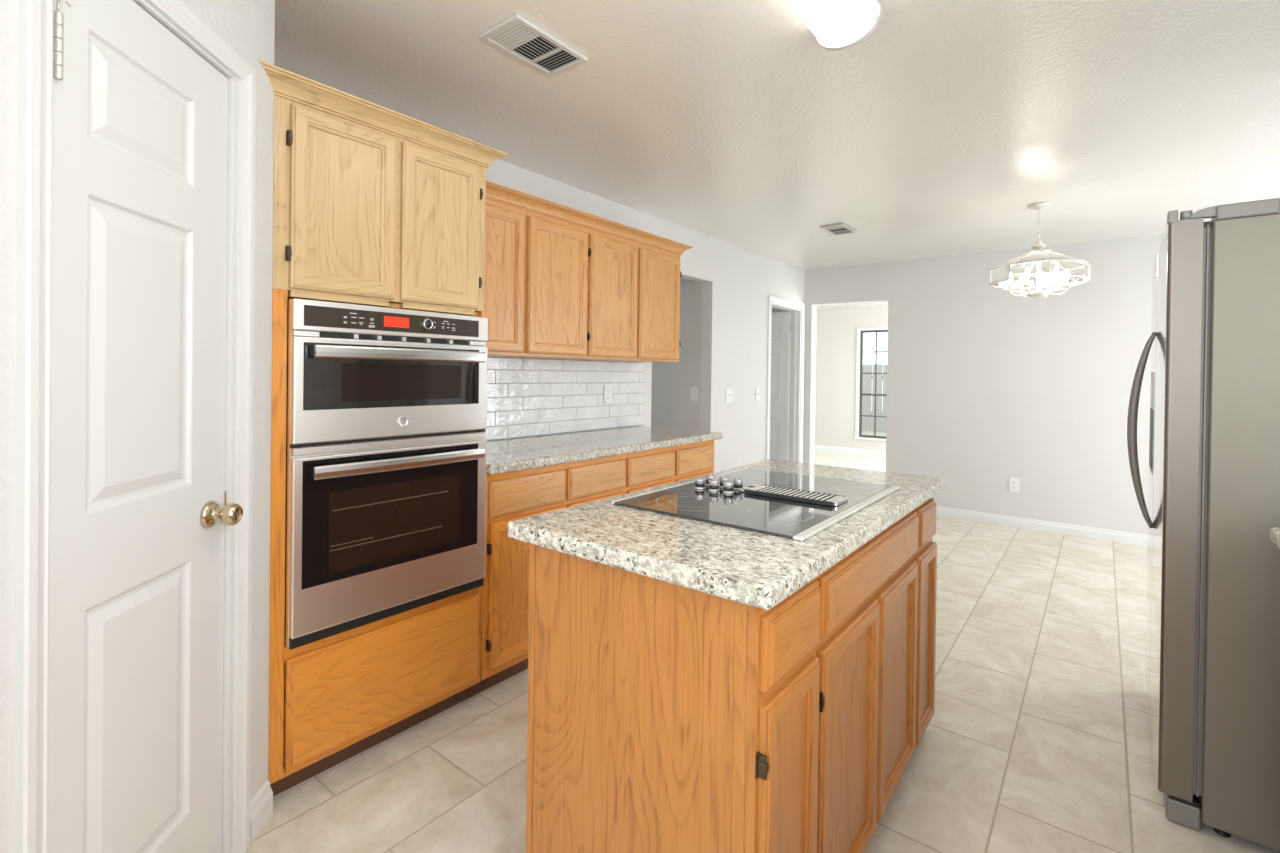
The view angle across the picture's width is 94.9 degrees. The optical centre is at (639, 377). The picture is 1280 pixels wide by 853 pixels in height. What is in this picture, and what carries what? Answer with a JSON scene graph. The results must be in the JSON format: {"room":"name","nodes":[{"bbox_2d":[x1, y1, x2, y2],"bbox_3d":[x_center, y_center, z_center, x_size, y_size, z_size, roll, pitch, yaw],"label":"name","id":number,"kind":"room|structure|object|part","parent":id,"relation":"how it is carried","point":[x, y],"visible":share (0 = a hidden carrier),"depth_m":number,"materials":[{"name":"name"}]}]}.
{"room":"kitchen","nodes":[
{"label":"kitchen","id":0,"kind":"room"},
{"bbox_2d":[0,0,274,852],"bbox_3d":[-1.056,0.065,1.124,0.110,2.370,1.100,1,0,-5],"label":"wall","id":1,"kind":"structure","parent":0,"point":[247,26],"depth_m":1.50,"materials":[{"name":"white paint"}]},
{"bbox_2d":[13,0,255,852],"bbox_3d":[-1.005,0.220,1.243,0.017,2.060,0.636,1,0,-5],"label":"door frame","id":2,"kind":"structure","parent":1,"relation":"in","point":[35,17],"depth_m":0.96,"materials":[{"name":"white paint"}]},
{"bbox_2d":[48,0,242,852],"bbox_3d":[-1.008,0.245,1.234,0.104,1.986,0.507,1,0,-5],"label":"door","id":3,"kind":"structure","parent":1,"relation":"in","point":[139,511],"depth_m":1.19,"materials":[{"name":"white paint"}]},
{"bbox_3d":[-1.009,0.333,1.424,0.069,0.065,0.065,1,0,-5],"label":"knob","id":4,"kind":"part","parent":3,"relation":"part of","materials":[{"name":"gold metal"}]},
{"bbox_2d":[133,0,235,852],"bbox_3d":[-1.068,0.245,1.231,0.110,2.007,0.523,1,0,-5],"label":"door frame","id":5,"kind":"structure","parent":1,"relation":"attached to","point":[143,4],"depth_m":1.49,"materials":[{"name":"white paint"}]},
{"bbox_2d":[250,780,272,842],"bbox_3d":[-1.053,1.199,1.627,0.016,0.095,0.107,1,0,-5],"label":"baseboard","id":6,"kind":"structure","parent":1,"relation":"attached to","point":[261,805],"depth_m":1.62,"materials":[{"name":"white paint"}]},
{"bbox_2d":[486,159,804,471],"bbox_3d":[-0.061,0.058,4.012,0.100,2.370,5.632,1,0,38],"label":"wall","id":7,"kind":"structure","parent":0,"point":[737,282],"depth_m":4.90,"materials":[{"name":"white paint"}]},
{"bbox_2d":[483,357,645,440],"bbox_3d":[-0.518,0.112,3.340,0.013,0.428,1.790,1,0,38],"label":"backsplash","id":8,"kind":"structure","parent":7,"relation":"attached to","point":[526,397],"depth_m":3.40,"materials":[{"name":"grey tile"}]},
{"bbox_2d":[604,385,611,402],"bbox_3d":[-0.203,0.108,3.722,0.008,0.115,0.072,1,0,38],"label":"wall outlet","id":9,"kind":"object","parent":8,"relation":"attached to","point":[607,388],"visible":1,"depth_m":3.72,"materials":[{"name":"white plastic"}]},
{"bbox_2d":[484,180,692,361],"bbox_3d":[-0.366,-0.472,3.211,0.389,0.743,1.776,1,0,38],"label":"upper cabinet","id":10,"kind":"object","parent":7,"relation":"attached to","point":[563,282],"visible":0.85,"depth_m":3.02,"materials":[{"name":"brown wood"}]},
{"bbox_3d":[-0.667,-0.437,2.591,0.020,0.644,0.398,1,0,38],"label":"door","id":11,"kind":"part","parent":10,"relation":"part of","materials":[{"name":"brown wood"}]},
{"bbox_3d":[-0.404,-0.436,2.926,0.020,0.644,0.406,1,0,38],"label":"door","id":12,"kind":"part","parent":10,"relation":"part of","materials":[{"name":"brown wood"}]},
{"bbox_3d":[-0.361,-0.815,3.208,0.389,0.056,1.776,1,0,38],"label":"crown moulding","id":13,"kind":"part","parent":10,"relation":"part of","materials":[{"name":"brown wood"}]},
{"bbox_3d":[-0.142,-0.435,3.258,0.020,0.644,0.400,1,0,38],"label":"door","id":14,"kind":"part","parent":10,"relation":"part of","materials":[{"name":"brown wood"}]},
{"bbox_3d":[0.124,-0.434,3.596,0.020,0.644,0.412,1,0,38],"label":"door","id":15,"kind":"part","parent":10,"relation":"part of","materials":[{"name":"brown wood"}]},
{"bbox_2d":[725,389,732,402],"bbox_3d":[0.756,0.157,4.959,0.015,0.118,0.118,1,0,38],"label":"light switch","id":16,"kind":"object","parent":7,"relation":"attached to","point":[728,392],"visible":1,"depth_m":4.95,"materials":[{"name":"white plastic"}]},
{"bbox_2d":[755,388,759,400],"bbox_3d":[1.077,0.159,5.367,0.015,0.118,0.072,1,0,38],"label":"light switch","id":17,"kind":"object","parent":7,"relation":"attached to","point":[757,389],"visible":1,"depth_m":5.36,"materials":[{"name":"white plastic"}]},
{"bbox_2d":[766,295,804,462],"bbox_3d":[1.458,0.239,5.853,0.016,2.023,0.851,1,0,38],"label":"hall doorway","id":18,"kind":"structure","parent":7,"relation":"in","point":[771,299],"depth_m":5.75,"materials":[{"name":"white paint"}]},
{"bbox_2d":[772,303,800,461],"bbox_3d":[1.407,0.272,5.892,0.110,1.954,0.716,1,0,38],"label":"door frame","id":19,"kind":"structure","parent":7,"relation":"attached to","point":[795,336],"depth_m":6.15,"materials":[{"name":"white paint"}]},
{"bbox_2d":[651,278,701,430],"bbox_3d":[-0.871,0.043,4.680,2.000,2.370,2.080,1,0,38],"label":"wall","id":20,"kind":"structure","parent":0,"point":[672,382],"depth_m":4.91,"materials":[{"name":"white paint"}]},
{"bbox_2d":[690,387,697,400],"bbox_3d":[0.447,0.139,4.833,0.075,0.115,0.008,1,0,38],"label":"wall outlet","id":21,"kind":"object","parent":20,"relation":"attached to","point":[694,390],"visible":1,"depth_m":4.83,"materials":[{"name":"white plastic"}]},
{"bbox_2d":[244,451,1279,852],"bbox_3d":[1.235,1.319,4.209,7.930,0.120,11.650,1,0,38],"label":"floor","id":22,"kind":"structure","parent":0,"point":[1037,738],"depth_m":1.99,"materials":[{"name":"tile"}]},
{"bbox_2d":[259,60,507,795],"bbox_3d":[-1.038,0.189,2.136,0.648,2.108,0.850,1,0,38],"label":"tall cabinet","id":23,"kind":"object","parent":22,"relation":"on","point":[374,204],"visible":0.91,"depth_m":1.88,"materials":[{"name":"brown wood"}]},
{"bbox_3d":[-0.914,-0.526,1.830,0.020,0.534,0.320,1,0,38],"label":"door","id":24,"kind":"part","parent":23,"relation":"part of","materials":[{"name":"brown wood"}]},
{"bbox_3d":[-0.841,0.461,1.979,0.020,1.428,0.734,1,0,38],"label":"frame","id":25,"kind":"part","parent":23,"relation":"part of","materials":[{"name":"brown wood"}]},
{"bbox_3d":[-0.828,-0.525,1.972,0.020,0.580,0.734,1,0,38],"label":"frame","id":26,"kind":"part","parent":23,"relation":"part of","materials":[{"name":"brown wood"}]},
{"bbox_3d":[-0.824,0.991,1.979,0.022,0.328,0.674,1,0,38],"label":"drawer","id":27,"kind":"part","parent":23,"relation":"part of","materials":[{"name":"brown wood"}]},
{"bbox_3d":[-0.876,-0.834,2.011,0.268,0.056,0.850,1,0,38],"label":"crown moulding","id":28,"kind":"part","parent":23,"relation":"part of","materials":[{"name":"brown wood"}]},
{"bbox_2d":[284,298,487,648],"bbox_3d":[-0.996,0.278,2.117,0.620,1.016,0.680,1,0,38],"label":"double wall oven","id":29,"kind":"object","parent":23,"relation":"in","point":[386,412],"visible":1,"depth_m":1.89,"materials":[{"name":"silver metal"}]},
{"bbox_3d":[-0.799,0.497,1.963,0.022,0.522,0.678,1,0,38],"label":"oven door","id":30,"kind":"part","parent":29,"relation":"part of","materials":[{"name":"silver metal"}]},
{"bbox_3d":[-0.793,0.039,1.960,0.022,0.313,0.678,1,0,38],"label":"microwave door","id":31,"kind":"part","parent":29,"relation":"part of","materials":[{"name":"silver metal"}]},
{"bbox_3d":[-0.791,-0.180,1.958,0.022,0.092,0.680,1,0,38],"label":"control panel","id":32,"kind":"part","parent":29,"relation":"part of","materials":[{"name":"silver metal"}]},
{"bbox_3d":[-0.794,0.433,1.949,0.002,0.374,0.611,1,0,38],"label":"door glass","id":33,"kind":"part","parent":29,"relation":"part of","materials":[{"name":"black glass"}]},
{"bbox_3d":[-0.788,-0.002,1.946,0.002,0.199,0.611,1,0,38],"label":"door glass","id":34,"kind":"part","parent":29,"relation":"part of","materials":[{"name":"black glass"}]},
{"bbox_3d":[-0.787,-0.179,1.944,0.002,0.060,0.608,1,0,38],"label":"panel glass","id":35,"kind":"part","parent":29,"relation":"part of","materials":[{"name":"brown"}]},
{"bbox_3d":[-0.758,0.280,1.936,0.022,0.038,0.596,1,0,38],"label":"door handle","id":36,"kind":"part","parent":29,"relation":"part of","materials":[{"name":"silver metal"}]},
{"bbox_3d":[-0.753,-0.074,1.934,0.022,0.038,0.596,1,0,38],"label":"door handle","id":37,"kind":"part","parent":29,"relation":"part of","materials":[{"name":"silver metal"}]},
{"bbox_3d":[-0.726,-0.181,2.007,0.016,0.038,0.038,1,0,38],"label":"dial knob","id":38,"kind":"part","parent":29,"relation":"part of","materials":[{"name":"silver metal"}]},
{"bbox_3d":[-0.704,-0.525,2.098,0.020,0.534,0.312,1,0,38],"label":"door","id":39,"kind":"part","parent":23,"relation":"part of","materials":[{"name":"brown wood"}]},
{"bbox_2d":[472,440,713,695],"bbox_3d":[-0.302,0.809,3.116,0.612,0.874,1.717,1,0,38],"label":"base cabinet","id":40,"kind":"object","parent":22,"relation":"on","point":[521,494],"visible":0.41,"depth_m":2.42,"materials":[{"name":"brown wood"}]},
{"bbox_3d":[-0.459,0.856,2.440,0.020,0.575,0.400,1,0,38],"label":"door","id":41,"kind":"part","parent":40,"relation":"part of","materials":[{"name":"brown wood"}]},
{"bbox_3d":[-0.455,0.478,2.436,0.022,0.142,0.408,1,0,38],"label":"drawer","id":42,"kind":"part","parent":40,"relation":"part of","materials":[{"name":"brown wood"}]},
{"bbox_3d":[-0.195,0.479,2.767,0.022,0.142,0.398,1,0,38],"label":"drawer","id":43,"kind":"part","parent":40,"relation":"part of","materials":[{"name":"brown wood"}]},
{"bbox_3d":[-0.199,0.857,2.771,0.020,0.575,0.390,1,0,38],"label":"door","id":44,"kind":"part","parent":40,"relation":"part of","materials":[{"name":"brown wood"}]},
{"bbox_2d":[486,426,722,474],"bbox_3d":[-0.281,0.352,3.119,0.643,0.040,1.743,1,0,38],"label":"countertop","id":45,"kind":"structure","parent":40,"relation":"on","point":[508,455],"depth_m":2.92,"materials":[{"name":"stone"}]},
{"bbox_3d":[0.066,0.480,3.099,0.022,0.142,0.403,1,0,38],"label":"drawer","id":46,"kind":"part","parent":40,"relation":"part of","materials":[{"name":"brown wood"}]},
{"bbox_3d":[0.062,0.858,3.103,0.020,0.575,0.395,1,0,38],"label":"door","id":47,"kind":"part","parent":40,"relation":"part of","materials":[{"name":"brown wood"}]},
{"bbox_3d":[0.328,0.481,3.432,0.022,0.142,0.397,1,0,38],"label":"drawer","id":48,"kind":"part","parent":40,"relation":"part of","materials":[{"name":"brown wood"}]},
{"bbox_3d":[0.324,0.860,3.436,0.020,0.575,0.389,1,0,38],"label":"door","id":49,"kind":"part","parent":40,"relation":"part of","materials":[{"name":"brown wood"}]},
{"bbox_2d":[526,497,936,852],"bbox_3d":[0.392,0.827,1.729,0.610,0.874,1.353,1,0,38],"label":"kitchen island","id":50,"kind":"object","parent":22,"relation":"on","point":[663,717],"visible":0.8,"depth_m":1.23,"materials":[{"name":"brown wood"}]},
{"bbox_3d":[-0.256,0.821,1.384,0.020,0.874,0.009,1,0,38],"label":"trim","id":51,"kind":"part","parent":50,"relation":"part of","materials":[{"name":"brown wood"}]},
{"bbox_3d":[-0.041,0.825,1.216,0.524,0.874,0.006,1,0,38],"label":"panel","id":52,"kind":"part","parent":50,"relation":"part of","materials":[{"name":"brown wood"}]},
{"bbox_2d":[507,459,944,609],"bbox_3d":[0.381,0.370,1.738,0.680,0.040,1.401,1,0,38],"label":"island countertop","id":53,"kind":"structure","parent":50,"relation":"on","point":[755,569],"depth_m":1.27,"materials":[{"name":"stone"}]},
{"bbox_2d":[611,468,899,540],"bbox_3d":[0.374,0.329,1.730,0.544,0.041,0.773,1,0,38],"label":"cooktop","id":54,"kind":"object","parent":53,"relation":"in","point":[799,507],"visible":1,"depth_m":1.62,"materials":[{"name":"black glass"}]},
{"bbox_3d":[0.183,0.322,1.792,0.033,0.034,0.033,0,0,-32],"label":"control knob","id":55,"kind":"part","parent":54,"relation":"part of","materials":[{"name":"grey metal"}]},
{"bbox_3d":[0.222,0.322,1.845,0.033,0.034,0.033,1,0,19],"label":"control knob","id":56,"kind":"part","parent":54,"relation":"part of","materials":[{"name":"grey metal"}]},
{"bbox_3d":[0.221,0.323,1.761,0.033,0.034,0.033,1,0,11],"label":"control knob","id":57,"kind":"part","parent":54,"relation":"part of","materials":[{"name":"grey metal"}]},
{"bbox_3d":[0.260,0.323,1.815,0.033,0.034,0.033,1,0,29],"label":"control knob","id":58,"kind":"part","parent":54,"relation":"part of","materials":[{"name":"grey metal"}]},
{"bbox_3d":[0.261,0.324,1.736,0.033,0.034,0.033,0,1,-43],"label":"control knob","id":59,"kind":"part","parent":54,"relation":"part of","materials":[{"name":"grey metal"}]},
{"bbox_3d":[0.297,0.324,1.786,0.033,0.034,0.033,1,0,35],"label":"control knob","id":60,"kind":"part","parent":54,"relation":"part of","materials":[{"name":"grey metal"}]},
{"bbox_2d":[739,484,847,506],"bbox_3d":[0.438,0.337,1.692,0.292,0.012,0.113,1,0,38],"label":"vent","id":61,"kind":"object","parent":54,"relation":"attached to","point":[763,491],"depth_m":1.66,"materials":[{"name":"black metal"}]},
{"bbox_3d":[0.175,0.829,1.047,0.024,0.874,0.006,1,0,38],"label":"trim","id":62,"kind":"part","parent":50,"relation":"part of","materials":[{"name":"brown wood"}]},
{"bbox_3d":[0.287,0.879,1.121,0.020,0.605,0.241,1,0,38],"label":"door","id":63,"kind":"part","parent":50,"relation":"part of","materials":[{"name":"brown wood"}]},
{"bbox_3d":[0.292,0.485,1.118,0.022,0.131,0.241,1,0,38],"label":"drawer","id":64,"kind":"part","parent":50,"relation":"part of","materials":[{"name":"brown wood"}]},
{"bbox_3d":[0.608,0.794,1.561,0.020,0.799,1.350,1,0,38],"label":"frame","id":65,"kind":"part","parent":50,"relation":"part of","materials":[{"name":"brown wood"}]},
{"bbox_3d":[0.495,0.880,1.385,0.020,0.605,0.390,1,0,38],"label":"door","id":66,"kind":"part","parent":50,"relation":"part of","materials":[{"name":"brown wood"}]},
{"bbox_3d":[0.624,0.487,1.540,0.022,0.129,0.794,1,0,38],"label":"false drawer","id":67,"kind":"part","parent":50,"relation":"part of","materials":[{"name":"brown wood"}]},
{"bbox_3d":[0.746,0.881,1.705,0.020,0.605,0.384,1,0,38],"label":"door","id":68,"kind":"part","parent":50,"relation":"part of","materials":[{"name":"brown wood"}]},
{"bbox_3d":[0.956,0.489,1.962,0.022,0.127,0.224,1,0,38],"label":"drawer","id":69,"kind":"part","parent":50,"relation":"part of","materials":[{"name":"brown wood"}]},
{"bbox_3d":[0.957,0.882,1.973,0.020,0.605,0.246,1,0,38],"label":"door","id":70,"kind":"part","parent":50,"relation":"part of","materials":[{"name":"brown wood"}]},
{"bbox_2d":[1127,198,1279,850],"bbox_3d":[2.074,0.406,1.820,0.876,1.757,0.905,1,0,39],"label":"refrigerator","id":71,"kind":"object","parent":22,"relation":"on","point":[1212,649],"visible":1,"depth_m":1.63,"materials":[{"name":"silver metal"}]},
{"bbox_3d":[1.817,0.187,2.132,0.077,0.695,0.034,1,0,39],"label":"door handle","id":72,"kind":"part","parent":71,"relation":"part of","materials":[{"name":"silver metal"}]},
{"bbox_3d":[1.785,0.186,2.093,0.077,0.695,0.034,1,0,39],"label":"door handle","id":73,"kind":"part","parent":71,"relation":"part of","materials":[{"name":"silver metal"}]},
{"bbox_3d":[1.982,0.379,2.223,0.074,1.640,0.394,1,0,39],"label":"door","id":74,"kind":"part","parent":71,"relation":"part of","materials":[{"name":"silver metal"}]},
{"bbox_3d":[1.696,0.378,1.869,0.074,1.640,0.505,1,0,39],"label":"door","id":75,"kind":"part","parent":71,"relation":"part of","materials":[{"name":"silver metal"}]},
{"bbox_3d":[1.088,0.845,0.340,0.592,0.874,2.285,1,0,38],"label":"base cabinet","id":76,"kind":"object","parent":22,"relation":"on","visible":0},
{"bbox_2d":[1269,527,1279,548],"bbox_3d":[1.088,0.388,0.348,0.634,0.040,2.315,1,0,38],"label":"countertop","id":77,"kind":"structure","parent":76,"relation":"on","point":[1274,532],"depth_m":1.41,"materials":[{"name":"stone"}]},
{"bbox_2d":[274,0,1279,309],"bbox_3d":[1.267,-1.171,4.192,7.930,0.120,11.650,1,0,38],"label":"ceiling","id":78,"kind":"structure","parent":0,"point":[936,133],"depth_m":2.41,"materials":[{"name":"white paint"}]},
{"bbox_2d":[479,14,587,76],"bbox_3d":[-0.354,-1.111,1.984,0.190,0.011,0.320,1,0,38],"label":"ceiling vent","id":79,"kind":"object","parent":78,"relation":"in","point":[516,36],"visible":1,"depth_m":1.97,"materials":[{"name":"white metal"}]},
{"bbox_2d":[786,0,881,50],"bbox_3d":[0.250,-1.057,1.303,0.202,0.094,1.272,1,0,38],"label":"ceiling lamp","id":80,"kind":"object","parent":78,"relation":"attached to","point":[837,25],"visible":1,"depth_m":1.70,"materials":[{"name":"white glass"}]},
{"bbox_2d":[820,223,855,235],"bbox_3d":[1.484,-1.104,4.396,0.170,0.011,0.300,1,0,38],"label":"ceiling vent","id":81,"kind":"object","parent":78,"relation":"in","point":[835,229],"visible":1,"depth_m":4.38,"materials":[{"name":"white metal"}]},
{"bbox_2d":[989,202,1090,297],"bbox_3d":[2.529,-0.799,3.726,0.504,0.584,0.504,1,0,0],"label":"chandelier","id":82,"kind":"object","parent":78,"relation":"hanging from","point":[1038,261],"visible":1,"depth_m":3.70,"materials":[{"name":"white metal"}]},
{"bbox_3d":[2.369,-0.697,3.727,0.179,0.184,0.205,1,0,0],"label":"glass pane","id":83,"kind":"part","parent":82,"relation":"part of","materials":[{"name":"glass"}]},
{"bbox_3d":[2.430,-0.564,3.777,0.119,0.095,0.035,1,0,23],"label":"candle arm","id":84,"kind":"part","parent":82,"relation":"part of","materials":[{"name":"white"}]},
{"bbox_3d":[2.527,-0.696,3.885,0.205,0.184,0.179,1,0,0],"label":"glass pane","id":85,"kind":"part","parent":82,"relation":"part of","materials":[{"name":"glass"}]},
{"bbox_3d":[2.517,-0.645,3.877,0.032,0.065,0.032,1,0,38],"label":"bulb","id":86,"kind":"part","parent":82,"relation":"part of","materials":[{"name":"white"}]},
{"bbox_3d":[2.521,-0.563,3.836,0.035,0.095,0.119,1,0,-7],"label":"candle arm","id":87,"kind":"part","parent":82,"relation":"part of","materials":[{"name":"white"}]},
{"bbox_3d":[2.402,-0.645,3.644,0.032,0.065,0.032,1,0,38],"label":"bulb","id":88,"kind":"part","parent":82,"relation":"part of","materials":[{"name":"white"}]},
{"bbox_3d":[2.435,-0.563,3.669,0.119,0.095,0.035,0,0,-37],"label":"candle arm","id":89,"kind":"part","parent":82,"relation":"part of","materials":[{"name":"white"}]},
{"bbox_3d":[2.405,-0.696,3.618,0.204,0.184,0.194,1,0,38],"label":"glass pane","id":90,"kind":"part","parent":82,"relation":"part of","materials":[{"name":"glass"}]},
{"bbox_3d":[2.531,-0.962,3.725,0.013,0.212,0.013,1,0,-7],"label":"chain","id":91,"kind":"part","parent":82,"relation":"part of","materials":[{"name":"white metal"}]},
{"bbox_3d":[2.527,-0.663,3.727,0.525,0.251,0.525,1,0,38],"label":"frame","id":92,"kind":"part","parent":82,"relation":"part of","materials":[{"name":"white metal"}]},
{"bbox_3d":[2.650,-0.694,3.836,0.204,0.184,0.194,1,0,38],"label":"glass pane","id":93,"kind":"part","parent":82,"relation":"part of","materials":[{"name":"glass"}]},
{"bbox_3d":[2.617,-0.562,3.786,0.119,0.095,0.035,0,0,-37],"label":"candle arm","id":94,"kind":"part","parent":82,"relation":"part of","materials":[{"name":"white"}]},
{"bbox_3d":[2.531,-0.562,3.620,0.035,0.095,0.119,1,0,-7],"label":"candle arm","id":95,"kind":"part","parent":82,"relation":"part of","materials":[{"name":"white"}]},
{"bbox_3d":[2.537,-0.642,3.578,0.032,0.065,0.032,1,0,38],"label":"bulb","id":96,"kind":"part","parent":82,"relation":"part of","materials":[{"name":"white glass"}]},
{"bbox_3d":[2.622,-0.561,3.678,0.119,0.095,0.035,1,0,23],"label":"candle arm","id":97,"kind":"part","parent":82,"relation":"part of","materials":[{"name":"white"}]},
{"bbox_3d":[2.528,-0.694,3.568,0.205,0.184,0.179,1,0,0],"label":"glass pane","id":98,"kind":"part","parent":82,"relation":"part of","materials":[{"name":"glass"}]},
{"bbox_3d":[2.661,-0.641,3.661,0.032,0.065,0.032,1,0,38],"label":"bulb","id":99,"kind":"part","parent":82,"relation":"part of","materials":[{"name":"white glass"}]},
{"bbox_3d":[2.686,-0.693,3.727,0.179,0.184,0.205,1,0,0],"label":"glass pane","id":100,"kind":"part","parent":82,"relation":"part of","materials":[{"name":"glass"}]},
{"bbox_3d":[2.636,-0.693,3.604,0.194,0.184,0.204,1,0,38],"label":"glass pane","id":101,"kind":"part","parent":82,"relation":"part of","materials":[{"name":"glass"}]},
{"bbox_2d":[772,307,790,312],"bbox_3d":[0.348,0.047,6.393,2.200,2.370,2.120,1,0,38],"label":"wall","id":102,"kind":"structure","parent":0,"point":[773,309],"depth_m":6.51,"materials":[{"name":"white paint"}]},
{"bbox_2d":[770,311,791,460],"bbox_3d":[1.327,0.270,6.428,0.721,1.930,0.035,1,1,44],"label":"door","id":103,"kind":"structure","parent":102,"relation":"in","point":[781,330],"depth_m":6.25,"materials":[{"name":"white paint"}]},
{"bbox_2d":[815,306,887,450],"bbox_3d":[4.233,0.079,8.986,6.700,2.370,0.120,1,0,38],"label":"wall","id":104,"kind":"structure","parent":0,"point":[836,329],"depth_m":9.66,"materials":[{"name":"white paint"}]},
{"bbox_2d":[814,445,885,457],"bbox_3d":[4.177,1.214,8.941,6.500,0.100,0.014,1,0,38],"label":"baseboard","id":105,"kind":"structure","parent":104,"relation":"attached to","point":[876,453],"depth_m":9.53,"materials":[{"name":"white paint"}]},
{"bbox_2d":[854,437,885,440],"bbox_3d":[3.985,0.989,9.079,1.340,0.034,0.034,1,0,38],"label":"window sill","id":106,"kind":"structure","parent":104,"relation":"attached to","point":[862,438],"depth_m":9.32,"materials":[{"name":"white paint"}]},
{"bbox_2d":[855,327,887,436],"bbox_3d":[4.002,0.093,9.081,1.310,1.755,0.014,1,0,38],"label":"window frame","id":107,"kind":"structure","parent":104,"relation":"in","point":[869,328],"depth_m":9.47,"materials":[{"name":"white paint"}]},
{"bbox_2d":[859,330,887,438],"bbox_3d":[4.041,0.116,9.131,1.216,1.706,0.040,1,0,38],"label":"window","id":108,"kind":"structure","parent":104,"relation":"in","point":[874,331],"depth_m":9.42,"materials":[{"name":"grey"}]},
{"bbox_2d":[803,234,1163,534],"bbox_3d":[3.538,0.098,4.843,4.730,2.370,0.125,1,0,38],"label":"wall","id":109,"kind":"structure","parent":0,"point":[988,386],"depth_m":5.03,"materials":[{"name":"white paint"}]},
{"bbox_2d":[1009,478,1018,492],"bbox_3d":[3.197,0.923,5.024,0.075,0.118,0.008,1,0,38],"label":"wall outlet","id":110,"kind":"object","parent":109,"relation":"attached to","point":[1013,482],"visible":1,"depth_m":5.02,"materials":[{"name":"white plastic"}]},
{"bbox_2d":[936,506,1147,545],"bbox_3d":[3.813,1.246,4.535,3.684,0.085,0.014,1,0,38],"label":"baseboard","id":111,"kind":"structure","parent":109,"relation":"attached to","point":[1061,528],"depth_m":4.88,"materials":[{"name":"white paint"}]},
{"label":"outside","id":112,"kind":"structure","parent":0,"visible":0},
{"bbox_2d":[862,417,885,435],"bbox_3d":[8.682,1.441,13.459,18.000,0.100,12.100,1,0,38],"label":"ground","id":113,"kind":"structure","parent":112,"point":[863,432],"depth_m":14.07,"materials":[{"name":"beige"}]},
{"bbox_2d":[862,364,886,431],"bbox_3d":[7.734,0.547,13.043,15.000,1.670,0.070,1,0,38],"label":"fence","id":114,"kind":"object","parent":113,"relation":"on","point":[868,402],"visible":0.02,"depth_m":14.54,"materials":[{"name":"grey wood"}]}
]}

